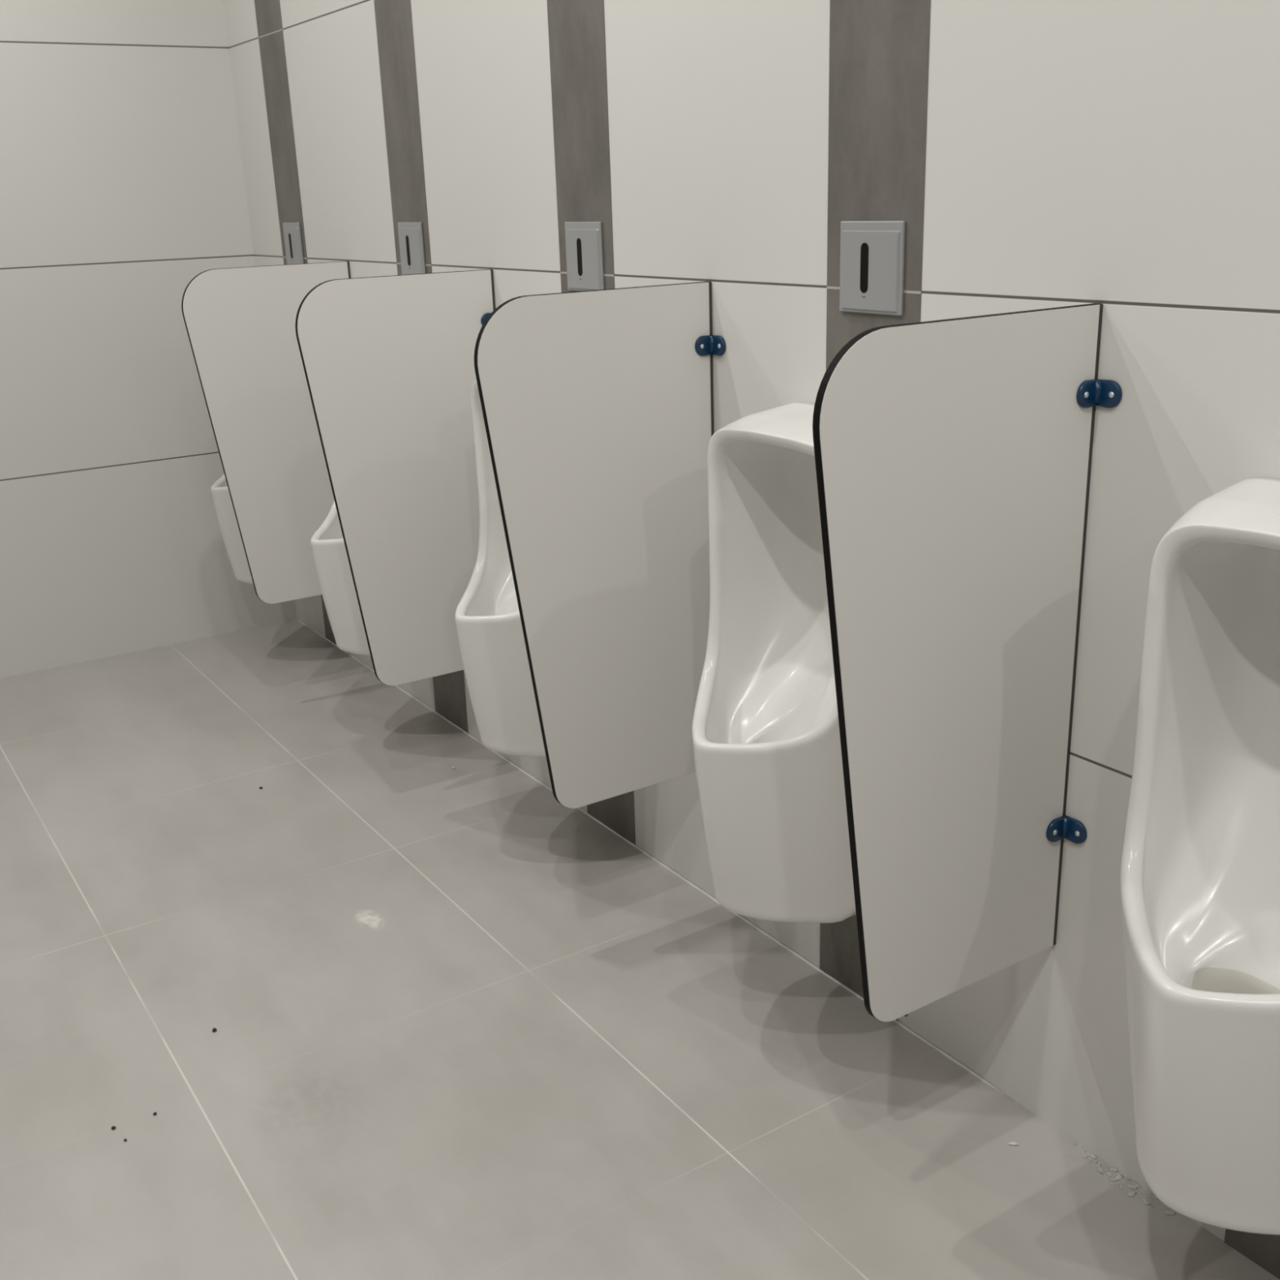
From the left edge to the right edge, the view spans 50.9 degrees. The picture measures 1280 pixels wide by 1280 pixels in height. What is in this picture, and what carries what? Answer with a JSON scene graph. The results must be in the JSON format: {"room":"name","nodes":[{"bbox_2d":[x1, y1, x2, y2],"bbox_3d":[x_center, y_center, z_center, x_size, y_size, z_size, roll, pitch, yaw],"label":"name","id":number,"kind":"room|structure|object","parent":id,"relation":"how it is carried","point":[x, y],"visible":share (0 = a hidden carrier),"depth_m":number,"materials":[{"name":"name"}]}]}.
{"room":"public restroom","nodes":[
{"label":"public restroom","id":0,"kind":"room"},
{"bbox_2d":[0,0,297,678],"bbox_3d":[-2.626,-1.110,3.344,3.300,2.860,0.100,-14,22,-31],"label":"wall","id":1,"kind":"structure","parent":0,"point":[122,180],"depth_m":4.05,"materials":[{"name":"white tile"}]},
{"bbox_2d":[0,618,1279,1279],"bbox_3d":[-0.789,1.063,1.312,3.400,0.100,6.434,-14,22,-31],"label":"floor","id":2,"kind":"structure","parent":0,"point":[466,1030],"depth_m":2.25,"materials":[{"name":"tile"}]},
{"bbox_2d":[1008,1142,1018,1145],"bbox_3d":[0.549,0.741,1.977,0.016,0.003,0.007,2,19,13],"label":"flake","id":3,"kind":"object","parent":2,"relation":"on","point":[1011,1143],"visible":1,"depth_m":1.98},
{"bbox_2d":[1072,1143,1176,1215],"bbox_3d":[0.677,0.762,1.900,0.033,0.002,0.175,-14,22,-31],"label":"residue","id":4,"kind":"object","parent":2,"relation":"on","point":[1135,1185],"visible":0.98,"depth_m":1.90,"materials":[{"name":"grey"}]},
{"bbox_2d":[223,0,1279,1241],"bbox_3d":[0.538,-0.671,1.695,0.100,2.860,6.434,-14,22,-31],"label":"wall","id":5,"kind":"structure","parent":0,"point":[1123,156],"depth_m":1.92,"materials":[{"name":"white tile"}]},
{"bbox_2d":[210,473,253,584],"bbox_3d":[-1.128,-0.552,4.018,0.331,0.762,0.388,-14,22,-31],"label":"urinal","id":6,"kind":"object","parent":5,"relation":"attached to","point":[222,501],"visible":0.09,"depth_m":3.99,"materials":[{"name":"white ceramic"}]},
{"bbox_2d":[181,261,351,604],"bbox_3d":[-0.956,-0.544,3.624,0.454,0.897,0.013,-14,22,-31],"label":"partition","id":7,"kind":"object","parent":5,"relation":"attached to","point":[240,322],"depth_m":3.57,"materials":[{"name":"white laminate"}]},
{"bbox_2d":[282,222,304,264],"bbox_3d":[-1.008,-1.145,3.903,0.009,0.130,0.132,-14,22,-31],"label":"sensor","id":8,"kind":"object","parent":5,"relation":"attached to","point":[291,230],"visible":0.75,"depth_m":3.89,"materials":[{"name":"grey metal"}]},
{"bbox_2d":[253,0,349,653],"bbox_3d":[-1.016,-1.335,3.853,0.001,2.860,0.200,-14,22,-31],"label":"trim","id":9,"kind":"structure","parent":5,"relation":"attached to","point":[268,12],"depth_m":3.80,"materials":[{"name":"grey stone"}]},
{"bbox_2d":[311,499,370,655],"bbox_3d":[-0.671,-0.348,3.357,0.331,0.762,0.388,-14,22,-31],"label":"urinal","id":10,"kind":"object","parent":5,"relation":"attached to","point":[333,570],"visible":0.12,"depth_m":3.33,"materials":[{"name":"white ceramic"}]},
{"bbox_2d":[295,269,495,685],"bbox_3d":[-0.487,-0.336,2.949,0.456,0.897,0.051,-14,22,-31],"label":"partition","id":11,"kind":"object","parent":5,"relation":"attached to","point":[388,362],"depth_m":2.92,"materials":[{"name":"white laminate"}]},
{"bbox_2d":[397,222,426,275],"bbox_3d":[-0.553,-0.941,3.246,0.009,0.130,0.132,-14,22,-31],"label":"sensor","id":12,"kind":"object","parent":5,"relation":"attached to","point":[410,233],"visible":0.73,"depth_m":3.23,"materials":[{"name":"grey metal"}]},
{"bbox_2d":[373,0,468,733],"bbox_3d":[-0.557,-1.131,3.191,0.001,2.860,0.200,-14,22,-31],"label":"trim","id":13,"kind":"structure","parent":5,"relation":"attached to","point":[393,18],"depth_m":3.17,"materials":[{"name":"grey stone"}]},
{"bbox_2d":[454,380,546,756],"bbox_3d":[-0.226,-0.150,2.715,0.331,0.762,0.388,-14,22,-31],"label":"urinal","id":14,"kind":"object","parent":5,"relation":"attached to","point":[491,642],"visible":0.25,"depth_m":2.71,"materials":[{"name":"white ceramic"}]},
{"bbox_2d":[564,222,604,291],"bbox_3d":[-0.109,-0.743,2.605,0.009,0.130,0.132,-14,22,-31],"label":"sensor","id":15,"kind":"object","parent":5,"relation":"attached to","point":[584,240],"visible":0.89,"depth_m":2.60,"materials":[{"name":"grey metal"}]},
{"bbox_2d":[546,0,635,845],"bbox_3d":[-0.112,-0.932,2.547,0.001,2.860,0.200,-14,22,-31],"label":"trim","id":16,"kind":"structure","parent":5,"relation":"attached to","point":[576,28],"depth_m":2.54,"materials":[{"name":"grey stone"}]},
{"bbox_2d":[474,281,725,808],"bbox_3d":[-0.044,-0.138,2.308,0.456,0.897,0.051,-14,22,-31],"label":"partition","id":17,"kind":"object","parent":5,"relation":"attached to","point":[597,405],"depth_m":2.30,"materials":[{"name":"white laminate"}]},
{"bbox_2d":[297,619,1017,1102],"bbox_3d":[-0.294,0.321,3.326,0.004,0.004,3.164,-14,22,-31],"label":"trim","id":18,"kind":"structure","parent":5,"relation":"attached to","point":[457,726],"depth_m":2.70,"materials":[{"name":"white tile"}]},
{"bbox_2d":[692,401,856,923],"bbox_3d":[0.223,0.051,2.066,0.331,0.762,0.388,-14,22,-31],"label":"urinal","id":19,"kind":"object","parent":5,"relation":"attached to","point":[768,761],"visible":0.61,"depth_m":2.10,"materials":[{"name":"white ceramic"}]},
{"bbox_2d":[839,221,905,315],"bbox_3d":[0.336,-0.544,1.962,0.009,0.130,0.132,-14,22,-31],"label":"sensor","id":20,"kind":"object","parent":5,"relation":"attached to","point":[872,253],"visible":1,"depth_m":1.95,"materials":[{"name":"grey metal"}]},
{"bbox_2d":[819,0,930,1021],"bbox_3d":[0.334,-0.733,1.903,0.001,2.860,0.200,-14,22,-31],"label":"trim","id":21,"kind":"structure","parent":5,"relation":"attached to","point":[879,49],"depth_m":1.91,"materials":[{"name":"grey stone"}]},
{"bbox_2d":[812,302,1122,1022],"bbox_3d":[0.402,0.063,1.664,0.456,0.902,0.051,-14,22,-31],"label":"partition","id":22,"kind":"object","parent":5,"relation":"attached to","point":[953,456],"depth_m":1.65,"materials":[{"name":"white laminate"}]},
{"bbox_2d":[1120,476,1279,1235],"bbox_3d":[0.670,0.250,1.420,0.331,0.762,0.388,-14,22,-31],"label":"urinal","id":23,"kind":"object","parent":5,"relation":"attached to","point":[1200,868],"visible":1,"depth_m":1.49,"materials":[{"name":"white ceramic"}]},
{"bbox_2d":[1223,1228,1279,1279],"bbox_3d":[0.784,-0.533,1.253,0.001,2.860,0.200,-14,22,-31],"label":"trim","id":24,"kind":"structure","parent":5,"relation":"attached to","point":[1264,1250],"depth_m":1.74,"materials":[{"name":"grey stone"}]}
]}

